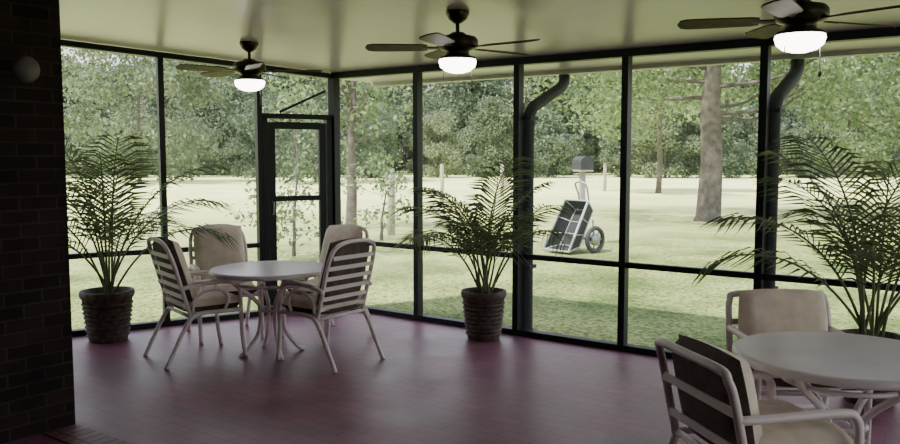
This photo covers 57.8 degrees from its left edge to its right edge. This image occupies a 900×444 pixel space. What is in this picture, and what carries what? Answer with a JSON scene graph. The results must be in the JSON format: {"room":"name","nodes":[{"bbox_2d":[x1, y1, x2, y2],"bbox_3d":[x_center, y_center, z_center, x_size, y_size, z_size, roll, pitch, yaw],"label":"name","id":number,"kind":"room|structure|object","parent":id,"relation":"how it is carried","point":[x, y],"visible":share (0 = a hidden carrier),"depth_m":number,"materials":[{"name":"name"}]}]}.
{"room":"sunroom","nodes":[
{"label":"sunroom","id":0,"kind":"room"},
{"bbox_2d":[0,0,74,443],"bbox_3d":[-5.126,-0.156,3.106,2.845,3.164,6.005,3,6,36],"label":"wall","id":1,"kind":"structure","parent":0,"point":[37,374],"depth_m":4.55,"materials":[{"name":"brown brick"}]},
{"bbox_2d":[12,55,39,82],"bbox_3d":[-2.310,-0.838,4.467,0.050,0.150,0.150,3,6,36],"label":"wall light","id":2,"kind":"object","parent":1,"relation":"attached to","point":[26,69],"depth_m":4.45,"materials":[{"name":"white glass"}]},
{"bbox_2d":[44,424,131,443],"bbox_3d":[0.928,1.384,2.412,7.840,0.006,0.200,3,6,36],"label":"trim","id":3,"kind":"structure","parent":1,"relation":"attached to","point":[75,434],"depth_m":4.58,"materials":[{"name":"brown brick"}]},
{"bbox_2d":[61,39,332,336],"bbox_3d":[-2.808,-0.341,7.362,3.850,2.636,0.090,-3,6,-32],"label":"window frame","id":4,"kind":"structure","parent":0,"point":[159,56],"depth_m":7.50,"materials":[{"name":"metal"}]},
{"bbox_2d":[262,90,332,315],"bbox_3d":[-1.520,-0.204,8.171,0.725,2.231,0.132,-3,6,-32],"label":"door","id":5,"kind":"structure","parent":4,"relation":"in","point":[324,197],"depth_m":8.08,"materials":[{"name":"metal"}]},
{"bbox_2d":[5,310,899,443],"bbox_3d":[-0.850,1.450,2.387,10.760,0.120,9.660,3,6,36],"label":"floor","id":6,"kind":"structure","parent":0,"point":[433,384],"depth_m":5.50,"materials":[{"name":"red brick"}]},
{"bbox_2d":[65,134,238,343],"bbox_3d":[-2.701,0.168,6.617,2.258,1.743,1.338,-3,6,-32],"label":"potted palm","id":7,"kind":"object","parent":6,"relation":"on","point":[107,309],"visible":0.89,"depth_m":6.84,"materials":[{"name":"plant"}]},
{"bbox_2d":[143,237,247,369],"bbox_3d":[-2.004,0.583,6.384,0.657,0.969,0.566,-4,6,-37],"label":"dining chair","id":8,"kind":"object","parent":6,"relation":"on","point":[168,259],"visible":0.98,"depth_m":6.22,"materials":[{"name":"beige metal"}]},
{"bbox_2d":[187,224,264,345],"bbox_3d":[-1.981,0.520,7.152,0.566,0.969,0.657,-2,5,-27],"label":"dining chair","id":9,"kind":"object","parent":6,"relation":"on","point":[210,253],"visible":0.46,"depth_m":7.19,"materials":[{"name":"beige fabric"}]},
{"bbox_2d":[209,260,322,360],"bbox_3d":[-1.420,0.713,6.500,0.940,0.704,0.940,0,5,0],"label":"patio table","id":10,"kind":"object","parent":6,"relation":"on","point":[277,270],"visible":0.85,"depth_m":6.41,"materials":[{"name":"metal"}]},
{"bbox_2d":[282,224,376,345],"bbox_3d":[-1.065,0.521,7.140,0.566,0.969,0.657,4,6,37],"label":"dining chair","id":11,"kind":"object","parent":6,"relation":"on","point":[333,233],"visible":0.2,"depth_m":7.19,"materials":[{"name":"beige fabric"}]},
{"bbox_2d":[275,238,384,373],"bbox_3d":[-0.926,0.592,6.284,0.657,0.969,0.566,4,6,37],"label":"dining chair","id":12,"kind":"object","parent":6,"relation":"on","point":[342,274],"visible":1,"depth_m":6.13,"materials":[{"name":"beige metal"}]},
{"bbox_2d":[391,156,582,341],"bbox_3d":[0.041,0.243,6.738,1.794,1.574,1.218,3,6,36],"label":"potted palm","id":13,"kind":"object","parent":6,"relation":"on","point":[483,306],"visible":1,"depth_m":6.88,"materials":[{"name":"plant"}]},
{"bbox_2d":[654,334,864,443],"bbox_3d":[1.252,0.898,3.383,0.639,0.824,0.600,-1,5,-13],"label":"armchair","id":14,"kind":"object","parent":6,"relation":"on","point":[719,403],"visible":1,"depth_m":3.21,"materials":[{"name":"beige fabric"}]},
{"bbox_2d":[691,135,899,406],"bbox_3d":[2.448,0.322,4.846,2.261,1.726,1.446,3,6,36],"label":"potted palm","id":15,"kind":"object","parent":6,"relation":"on","point":[860,266],"visible":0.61,"depth_m":5.17,"materials":[{"name":"plant"}]},
{"bbox_2d":[725,289,872,443],"bbox_3d":[1.881,0.809,4.470,0.600,0.824,0.639,0,5,3],"label":"armchair","id":16,"kind":"object","parent":6,"relation":"on","point":[759,310],"visible":0.37,"depth_m":4.58,"materials":[{"name":"beige fabric"}]},
{"bbox_2d":[732,331,899,440],"bbox_3d":[1.780,0.942,3.709,0.960,0.704,0.960,0,5,0],"label":"patio table","id":17,"kind":"object","parent":6,"relation":"on","point":[867,363],"visible":0.77,"depth_m":3.58,"materials":[{"name":"metal"}]},
{"bbox_2d":[59,0,899,82],"bbox_3d":[-1.745,-1.445,3.013,13.900,0.820,10.600,3,6,36],"label":"ceiling","id":18,"kind":"structure","parent":0,"point":[329,36],"depth_m":5.89,"materials":[{"name":"beige paint"}]},
{"bbox_2d":[176,41,322,105],"bbox_3d":[-1.620,-1.235,6.802,1.121,0.550,1.162,0,5,0],"label":"ceiling fan","id":19,"kind":"object","parent":18,"relation":"hanging from","point":[249,69],"depth_m":6.72,"materials":[{"name":"black metal"}]},
{"bbox_2d":[365,9,539,91],"bbox_3d":[0.000,-1.128,5.386,1.121,0.550,1.163,0,5,0],"label":"ceiling fan","id":20,"kind":"object","parent":18,"relation":"hanging from","point":[454,48],"depth_m":5.31,"materials":[{"name":"black metal"}]},
{"bbox_2d":[372,47,899,86],"bbox_3d":[3.102,-1.316,6.131,9.700,0.120,0.113,3,6,36],"label":"gutter","id":21,"kind":"object","parent":18,"relation":"attached to","point":[895,50],"visible":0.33,"depth_m":6.98,"materials":[{"name":"beige metal"}]},
{"bbox_2d":[677,0,899,77],"bbox_3d":[1.795,-1.020,4.235,1.163,0.550,1.131,0,5,0],"label":"ceiling fan","id":22,"kind":"object","parent":18,"relation":"hanging from","point":[794,29],"depth_m":4.12,"materials":[{"name":"black metal"}]},
{"bbox_2d":[328,26,899,358],"bbox_3d":[2.537,-0.092,5.707,9.285,2.410,0.091,3,6,36],"label":"window frame","id":23,"kind":"structure","parent":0,"point":[623,264],"depth_m":6.60,"materials":[{"name":"metal"}]},
{"bbox_2d":[522,74,569,329],"bbox_3d":[0.871,-0.127,7.439,0.120,2.453,0.760,3,6,36],"label":"downspout","id":24,"kind":"object","parent":23,"relation":"attached to","point":[561,86],"visible":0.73,"depth_m":7.17,"materials":[{"name":"black metal"}]},
{"bbox_2d":[764,59,804,288],"bbox_3d":[2.533,-0.029,6.236,0.120,2.453,0.760,3,6,36],"label":"downspout","id":25,"kind":"object","parent":23,"relation":"attached to","point":[794,75],"visible":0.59,"depth_m":5.93,"materials":[{"name":"black metal"}]},
{"label":"outside","id":26,"kind":"structure","parent":0,"visible":0},
{"bbox_2d":[66,167,899,349],"bbox_3d":[0.000,-6.502,99.803,400.000,0.001,320.000,0,5,0],"label":"ground","id":27,"kind":"structure","parent":26,"point":[581,300],"depth_m":13.69,"materials":[{"name":"green plant"}]},
{"bbox_2d":[61,53,93,174],"bbox_3d":[-34.195,-9.161,70.058,8.479,11.406,8.238,1,5,12],"label":"tree","id":28,"kind":"object","parent":27,"relation":"on","point":[65,87],"visible":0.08,"depth_m":68.88,"materials":[{"name":"green plant"}]},
{"bbox_2d":[62,54,101,174],"bbox_3d":[-34.407,-8.945,69.548,9.455,10.960,8.566,-1,5,-14],"label":"tree","id":29,"kind":"object","parent":27,"relation":"on","point":[65,60],"visible":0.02,"depth_m":69.51,"materials":[{"name":"green plant"}]},
{"bbox_2d":[73,60,102,89],"bbox_3d":[-39.378,-11.276,89.476,10.861,12.508,9.923,0,5,-6],"label":"tree","id":30,"kind":"object","parent":27,"relation":"on","point":[82,68],"visible":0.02,"depth_m":87.73,"materials":[{"name":"green plant"}]},
{"bbox_2d":[65,122,118,177],"bbox_3d":[-27.462,-5.446,61.503,4.413,4.698,4.659,2,5,27],"label":"tree","id":31,"kind":"object","parent":27,"relation":"on","point":[78,140],"visible":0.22,"depth_m":60.39,"materials":[{"name":"green plant"}]},
{"bbox_2d":[64,89,148,174],"bbox_3d":[-29.480,-7.465,69.075,7.370,7.846,7.780,-3,5,-30],"label":"tree","id":32,"kind":"object","parent":27,"relation":"on","point":[102,115],"visible":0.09,"depth_m":67.91,"materials":[{"name":"green plant"}]},
{"bbox_2d":[105,65,147,143],"bbox_3d":[-31.367,-9.765,79.420,8.712,10.982,9.536,2,5,23],"label":"tree","id":33,"kind":"object","parent":27,"relation":"on","point":[114,80],"visible":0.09,"depth_m":77.93,"materials":[{"name":"green plant"}]},
{"bbox_2d":[117,126,157,176],"bbox_3d":[-24.462,-5.407,63.310,3.644,4.224,3.301,-3,5,-28],"label":"tree","id":34,"kind":"object","parent":27,"relation":"on","point":[149,148],"visible":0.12,"depth_m":63.11,"materials":[{"name":"green plant"}]},
{"bbox_2d":[112,57,165,90],"bbox_3d":[-31.305,-12.900,89.886,11.543,16.132,11.870,2,5,23],"label":"tree","id":35,"kind":"object","parent":27,"relation":"on","point":[142,57],"visible":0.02,"depth_m":86.92,"materials":[{"name":"green plant"}]},
{"bbox_2d":[125,89,154,171],"bbox_3d":[-27.028,-9.028,77.994,7.878,9.197,7.339,1,5,7],"label":"tree","id":36,"kind":"object","parent":27,"relation":"on","point":[143,98],"visible":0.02,"depth_m":75.75,"materials":[{"name":"green plant"}]},
{"bbox_2d":[61,47,233,181],"bbox_3d":[-18.965,-8.121,49.125,10.077,11.815,10.416,2,5,25],"label":"oak tree","id":37,"kind":"object","parent":27,"relation":"on","point":[119,124],"visible":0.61,"depth_m":48.48,"materials":[{"name":"green plant"}]},
{"bbox_2d":[122,85,177,174],"bbox_3d":[-24.908,-8.065,71.090,7.522,8.720,6.815,-4,6,-43],"label":"tree","id":38,"kind":"object","parent":27,"relation":"on","point":[150,104],"visible":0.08,"depth_m":69.21,"materials":[{"name":"green plant"}]},
{"bbox_2d":[120,57,230,174],"bbox_3d":[-23.320,-9.255,69.165,9.233,11.225,9.092,1,5,8],"label":"tree","id":39,"kind":"object","parent":27,"relation":"on","point":[198,111],"visible":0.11,"depth_m":66.96,"materials":[{"name":"green plant"}]},
{"bbox_2d":[165,113,220,177],"bbox_3d":[-19.596,-5.782,61.996,4.175,5.075,4.111,2,5,26],"label":"tree","id":40,"kind":"object","parent":27,"relation":"on","point":[210,155],"visible":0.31,"depth_m":61.80,"materials":[{"name":"green plant"}]},
{"bbox_2d":[167,78,244,174],"bbox_3d":[-20.474,-8.004,68.345,7.048,8.701,7.158,2,5,18],"label":"tree","id":41,"kind":"object","parent":27,"relation":"on","point":[209,109],"visible":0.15,"depth_m":67.40,"materials":[{"name":"green plant"}]},
{"bbox_2d":[201,66,295,175],"bbox_3d":[-16.955,-8.990,67.477,8.548,11.499,8.306,-3,6,-33],"label":"tree","id":42,"kind":"object","parent":27,"relation":"on","point":[236,101],"visible":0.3,"depth_m":65.57,"materials":[{"name":"green plant"}]},
{"bbox_2d":[221,98,287,177],"bbox_3d":[-14.478,-6.244,61.374,4.677,6.475,4.813,2,5,20],"label":"tree","id":43,"kind":"object","parent":27,"relation":"on","point":[242,136],"visible":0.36,"depth_m":60.88,"materials":[{"name":"green plant"}]},
{"bbox_2d":[225,84,363,256],"bbox_3d":[-2.618,-0.748,13.368,2.005,2.965,1.903,3,6,33],"label":"shrub","id":44,"kind":"object","parent":27,"relation":"on","point":[292,219],"visible":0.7,"depth_m":13.35,"materials":[{"name":"green plant"}]},
{"bbox_2d":[263,73,357,174],"bbox_3d":[-11.742,-9.602,69.389,9.304,12.516,9.040,0,5,0],"label":"tree","id":45,"kind":"object","parent":27,"relation":"on","point":[283,75],"visible":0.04,"depth_m":67.37,"materials":[{"name":"green plant"}]},
{"bbox_2d":[284,120,341,176],"bbox_3d":[-10.241,-5.693,62.971,4.942,4.984,4.681,3,6,33],"label":"tree","id":46,"kind":"object","parent":27,"relation":"on","point":[318,120],"visible":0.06,"depth_m":62.49,"materials":[{"name":"green plant"}]},
{"bbox_2d":[227,72,404,183],"bbox_3d":[-7.810,-8.104,49.931,10.696,12.071,9.776,-3,5,-30],"label":"oak tree","id":47,"kind":"object","parent":27,"relation":"on","point":[283,145],"visible":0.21,"depth_m":48.41,"materials":[{"name":"green plant"}]},
{"bbox_2d":[267,75,412,223],"bbox_3d":[-2.407,-2.352,18.426,3.433,5.335,3.083,0,5,0],"label":"tree","id":48,"kind":"object","parent":27,"relation":"on","point":[351,202],"visible":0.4,"depth_m":18.39,"materials":[{"name":"green plant"}]},
{"bbox_2d":[291,80,388,141],"bbox_3d":[-10.627,-10.437,75.828,10.037,12.577,10.773,-2,5,-22],"label":"tree","id":49,"kind":"object","parent":27,"relation":"on","point":[345,80],"visible":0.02,"depth_m":73.78,"materials":[{"name":"green plant"}]},
{"bbox_2d":[340,101,401,177],"bbox_3d":[-5.813,-5.875,59.313,4.687,5.997,5.173,0,5,-2],"label":"tree","id":50,"kind":"object","parent":27,"relation":"on","point":[385,151],"visible":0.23,"depth_m":59.02,"materials":[{"name":"green plant"}]},
{"bbox_2d":[340,83,403,174],"bbox_3d":[-7.119,-7.673,68.917,6.442,8.243,7.111,-3,5,-31],"label":"tree","id":51,"kind":"object","parent":27,"relation":"on","point":[357,89],"visible":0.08,"depth_m":68.31,"materials":[{"name":"green plant"}]},
{"bbox_2d":[341,152,411,240],"bbox_3d":[-1.464,-0.428,15.958,1.503,1.903,1.695,0,5,0],"label":"shrub","id":52,"kind":"object","parent":27,"relation":"on","point":[383,167],"visible":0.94,"depth_m":15.81,"materials":[{"name":"green plant"}]},
{"bbox_2d":[387,168,394,234],"bbox_3d":[-1.237,-0.272,17.135,0.176,1.701,0.162,0,5,0],"label":"fence post","id":53,"kind":"object","parent":27,"relation":"on","point":[391,231],"visible":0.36,"depth_m":17.08,"materials":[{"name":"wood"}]},
{"bbox_2d":[376,85,423,172],"bbox_3d":[-5.828,-9.310,77.206,7.463,10.430,7.674,2,5,23],"label":"tree","id":54,"kind":"object","parent":27,"relation":"on","point":[404,158],"visible":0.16,"depth_m":76.16,"materials":[{"name":"green plant"}]},
{"bbox_2d":[389,84,427,170],"bbox_3d":[-4.737,-11.053,89.013,10.504,12.098,9.597,-4,6,-39],"label":"tree","id":55,"kind":"object","parent":27,"relation":"on","point":[405,86],"visible":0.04,"depth_m":86.29,"materials":[{"name":"green plant"}]},
{"bbox_2d":[396,93,461,173],"bbox_3d":[-2.087,-7.599,71.207,5.944,7.338,6.036,4,6,38],"label":"tree","id":56,"kind":"object","parent":27,"relation":"on","point":[428,108],"visible":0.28,"depth_m":70.91,"materials":[{"name":"green plant"}]},
{"bbox_2d":[395,82,484,167],"bbox_3d":[0.132,-9.983,79.115,11.934,11.663,10.940,4,6,43],"label":"tree","id":57,"kind":"object","parent":27,"relation":"on","point":[439,91],"visible":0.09,"depth_m":76.90,"materials":[{"name":"green plant"}]},
{"bbox_2d":[412,108,471,177],"bbox_3d":[-0.862,-5.811,60.678,4.348,5.368,4.416,4,6,37],"label":"tree","id":58,"kind":"object","parent":27,"relation":"on","point":[436,147],"visible":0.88,"depth_m":60.39,"materials":[{"name":"green plant"}]},
{"bbox_2d":[440,164,443,200],"bbox_3d":[-0.297,-1.301,29.994,0.156,1.651,0.143,0,5,0],"label":"fence post","id":59,"kind":"object","parent":27,"relation":"on","point":[441,165],"visible":0.71,"depth_m":29.92,"materials":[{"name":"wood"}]},
{"bbox_2d":[412,81,495,92],"bbox_3d":[-0.227,-12.117,89.026,11.863,13.850,11.052,2,5,25],"label":"tree","id":60,"kind":"object","parent":27,"relation":"on","point":[495,81],"visible":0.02,"depth_m":87.73,"materials":[{"name":"green plant"}]},
{"bbox_2d":[434,79,512,175],"bbox_3d":[2.576,-8.806,69.522,7.736,10.711,7.962,-4,6,-41],"label":"tree","id":61,"kind":"object","parent":27,"relation":"on","point":[463,102],"visible":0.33,"depth_m":68.06,"materials":[{"name":"green plant"}]},
{"bbox_2d":[462,95,512,176],"bbox_3d":[3.399,-6.552,63.557,5.027,6.763,4.885,3,6,32],"label":"tree","id":62,"kind":"object","parent":27,"relation":"on","point":[496,120],"visible":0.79,"depth_m":62.84,"materials":[{"name":"green plant"}]},
{"bbox_2d":[500,164,503,196],"bbox_3d":[2.103,-1.522,32.986,0.156,1.601,0.143,0,5,0],"label":"fence post","id":63,"kind":"object","parent":27,"relation":"on","point":[501,164],"visible":0.42,"depth_m":32.92,"materials":[{"name":"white wood"}]},
{"bbox_2d":[469,82,567,173],"bbox_3d":[5.811,-7.853,70.072,8.465,8.536,8.018,-2,5,-24],"label":"tree","id":64,"kind":"object","parent":27,"relation":"on","point":[527,89],"visible":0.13,"depth_m":68.52,"materials":[{"name":"green plant"}]},
{"bbox_2d":[500,74,590,166],"bbox_3d":[8.612,-10.696,76.852,11.092,12.950,10.334,-4,6,-42],"label":"tree","id":65,"kind":"object","parent":27,"relation":"on","point":[528,79],"visible":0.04,"depth_m":74.13,"materials":[{"name":"green plant"}]},
{"bbox_2d":[509,108,582,177],"bbox_3d":[7.094,-5.710,60.554,5.423,5.469,5.137,-1,5,-9],"label":"tree","id":66,"kind":"object","parent":27,"relation":"on","point":[556,150],"visible":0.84,"depth_m":59.86,"materials":[{"name":"green plant"}]},
{"bbox_2d":[534,85,598,175],"bbox_3d":[9.344,-7.533,68.630,6.240,7.984,6.887,-3,6,-35],"label":"tree","id":67,"kind":"object","parent":27,"relation":"on","point":[561,101],"visible":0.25,"depth_m":67.47,"materials":[{"name":"green plant"}]},
{"bbox_2d":[526,73,615,172],"bbox_3d":[11.459,-11.094,78.296,10.174,14.220,10.462,0,5,2],"label":"tree","id":68,"kind":"object","parent":27,"relation":"on","point":[593,155],"visible":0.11,"depth_m":76.38,"materials":[{"name":"green plant"}]},
{"bbox_2d":[542,181,604,252],"bbox_3d":[2.122,-0.092,14.140,0.840,1.231,0.795,-4,6,-38],"label":"cart","id":69,"kind":"object","parent":27,"relation":"on","point":[575,224],"visible":0.91,"depth_m":14.15,"materials":[{"name":"grey metal"}]},
{"bbox_2d":[572,156,593,244],"bbox_3d":[2.488,-0.382,15.322,0.276,1.695,0.380,-1,5,-17],"label":"mailbox","id":70,"kind":"object","parent":27,"relation":"on","point":[581,164],"visible":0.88,"depth_m":15.22,"materials":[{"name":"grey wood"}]},
{"bbox_2d":[603,163,606,190],"bbox_3d":[7.203,-1.931,37.969,0.166,1.601,0.152,0,5,0],"label":"fence post","id":71,"kind":"object","parent":27,"relation":"on","point":[604,164],"visible":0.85,"depth_m":37.90,"materials":[{"name":"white wood"}]},
{"bbox_2d":[577,100,655,167],"bbox_3d":[17.077,-8.822,79.469,9.193,8.984,8.428,-3,6,-35],"label":"tree","id":72,"kind":"object","parent":27,"relation":"on","point":[593,136],"visible":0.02,"depth_m":78.11,"materials":[{"name":"green plant"}]},
{"bbox_2d":[599,121,641,176],"bbox_3d":[13.188,-5.617,62.533,3.778,4.834,4.170,-2,5,-25],"label":"tree","id":73,"kind":"object","parent":27,"relation":"on","point":[614,155],"visible":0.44,"depth_m":62.04,"materials":[{"name":"green plant"}]},
{"bbox_2d":[587,80,670,174],"bbox_3d":[16.085,-8.418,70.544,7.566,9.198,7.450,-5,7,-44],"label":"tree","id":74,"kind":"object","parent":27,"relation":"on","point":[588,132],"visible":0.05,"depth_m":69.93,"materials":[{"name":"green plant"}]},
{"bbox_2d":[565,64,757,192],"bbox_3d":[8.927,-6.081,35.968,7.610,9.899,8.387,4,6,40],"label":"oak tree","id":75,"kind":"object","parent":27,"relation":"on","point":[606,123],"visible":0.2,"depth_m":35.56,"materials":[{"name":"green plant"}]},
{"bbox_2d":[631,94,700,177],"bbox_3d":[16.089,-6.339,59.842,5.377,6.638,5.461,-3,6,-33],"label":"tree","id":76,"kind":"object","parent":27,"relation":"on","point":[669,134],"visible":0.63,"depth_m":59.49,"materials":[{"name":"green plant"}]},
{"bbox_2d":[652,76,701,172],"bbox_3d":[19.967,-7.968,69.254,6.419,8.887,6.606,-4,6,-43],"label":"tree","id":77,"kind":"object","parent":27,"relation":"on","point":[683,126],"visible":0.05,"depth_m":68.08,"materials":[{"name":"green plant"}]},
{"bbox_2d":[648,68,727,172],"bbox_3d":[22.835,-9.997,79.593,9.097,11.467,9.957,-3,6,-34],"label":"tree","id":78,"kind":"object","parent":27,"relation":"on","point":[679,74],"visible":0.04,"depth_m":78.20,"materials":[{"name":"green plant"}]},
{"bbox_2d":[524,54,889,221],"bbox_3d":[6.440,-4.819,20.445,10.522,9.923,10.147,0,5,0],"label":"oak tree","id":79,"kind":"object","parent":27,"relation":"on","point":[709,197],"visible":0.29,"depth_m":20.51,"materials":[{"name":"green plant"}]},
{"bbox_2d":[674,91,744,178],"bbox_3d":[18.988,-6.282,59.514,4.984,6.901,5.130,3,6,32],"label":"tree","id":80,"kind":"object","parent":27,"relation":"on","point":[695,128],"visible":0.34,"depth_m":59.00,"materials":[{"name":"green plant"}]},
{"bbox_2d":[722,105,757,174],"bbox_3d":[24.913,-6.963,70.381,6.422,6.476,6.083,-1,5,-9],"label":"tree","id":81,"kind":"object","parent":27,"relation":"on","point":[737,140],"visible":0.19,"depth_m":69.23,"materials":[{"name":"green plant"}]},
{"bbox_2d":[721,68,758,170],"bbox_3d":[26.648,-9.456,77.456,8.738,10.202,8.141,2,5,20],"label":"tree","id":82,"kind":"object","parent":27,"relation":"on","point":[745,76],"visible":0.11,"depth_m":75.56,"materials":[{"name":"green plant"}]},
{"bbox_2d":[734,123,801,177],"bbox_3d":[23.322,-5.285,59.633,4.643,4.682,4.398,-1,5,-14],"label":"tree","id":83,"kind":"object","parent":27,"relation":"on","point":[746,154],"visible":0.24,"depth_m":59.22,"materials":[{"name":"green plant"}]},
{"bbox_2d":[728,61,807,171],"bbox_3d":[30.294,-10.367,77.419,9.385,12.755,9.126,-1,5,-8],"label":"tree","id":84,"kind":"object","parent":27,"relation":"on","point":[774,62],"visible":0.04,"depth_m":75.61,"materials":[{"name":"green plant"}]},
{"bbox_2d":[750,99,811,174],"bbox_3d":[28.575,-7.183,70.295,5.394,6.902,5.954,3,5,30],"label":"tree","id":85,"kind":"object","parent":27,"relation":"on","point":[791,118],"visible":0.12,"depth_m":68.97,"materials":[{"name":"green plant"}]},
{"bbox_2d":[757,60,852,166],"bbox_3d":[33.703,-9.652,75.786,10.820,11.534,11.802,0,5,1],"label":"tree","id":86,"kind":"object","parent":27,"relation":"on","point":[812,63],"visible":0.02,"depth_m":73.71,"materials":[{"name":"green plant"}]},
{"bbox_2d":[783,106,846,177],"bbox_3d":[26.506,-5.779,59.334,4.516,5.779,4.985,2,5,18],"label":"tree","id":87,"kind":"object","parent":27,"relation":"on","point":[805,132],"visible":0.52,"depth_m":58.72,"materials":[{"name":"green plant"}]},
{"bbox_2d":[746,53,899,179],"bbox_3d":[14.369,-5.029,23.346,10.129,9.866,9.262,-1,5,-17],"label":"oak tree","id":88,"kind":"object","parent":27,"relation":"on","point":[893,114],"visible":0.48,"depth_m":23.09,"materials":[{"name":"green plant"}]},
{"bbox_2d":[801,81,893,174],"bbox_3d":[32.859,-7.760,68.015,6.673,8.238,6.776,-3,6,-32],"label":"tree","id":89,"kind":"object","parent":27,"relation":"on","point":[859,91],"visible":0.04,"depth_m":66.70,"materials":[{"name":"green plant"}]},
{"bbox_2d":[817,92,890,176],"bbox_3d":[30.303,-6.511,61.421,5.450,6.729,5.535,1,5,13],"label":"tree","id":90,"kind":"object","parent":27,"relation":"on","point":[847,138],"visible":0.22,"depth_m":60.99,"materials":[{"name":"green plant"}]},
{"bbox_2d":[852,54,899,96],"bbox_3d":[47.389,-13.101,89.541,12.654,15.857,13.582,-2,5,-23],"label":"tree","id":91,"kind":"object","parent":27,"relation":"on","point":[890,55],"visible":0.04,"depth_m":87.44,"materials":[{"name":"green plant"}]},
{"bbox_2d":[858,72,899,170],"bbox_3d":[36.921,-8.244,70.231,6.931,9.324,6.734,-3,6,-32],"label":"tree","id":92,"kind":"object","parent":27,"relation":"on","point":[888,81],"visible":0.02,"depth_m":69.10,"materials":[{"name":"green plant"}]},
{"bbox_2d":[868,87,899,176],"bbox_3d":[34.481,-6.836,63.146,5.556,7.475,5.399,4,6,39],"label":"tree","id":93,"kind":"object","parent":27,"relation":"on","point":[885,98],"visible":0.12,"depth_m":62.96,"materials":[{"name":"green plant"}]}
]}

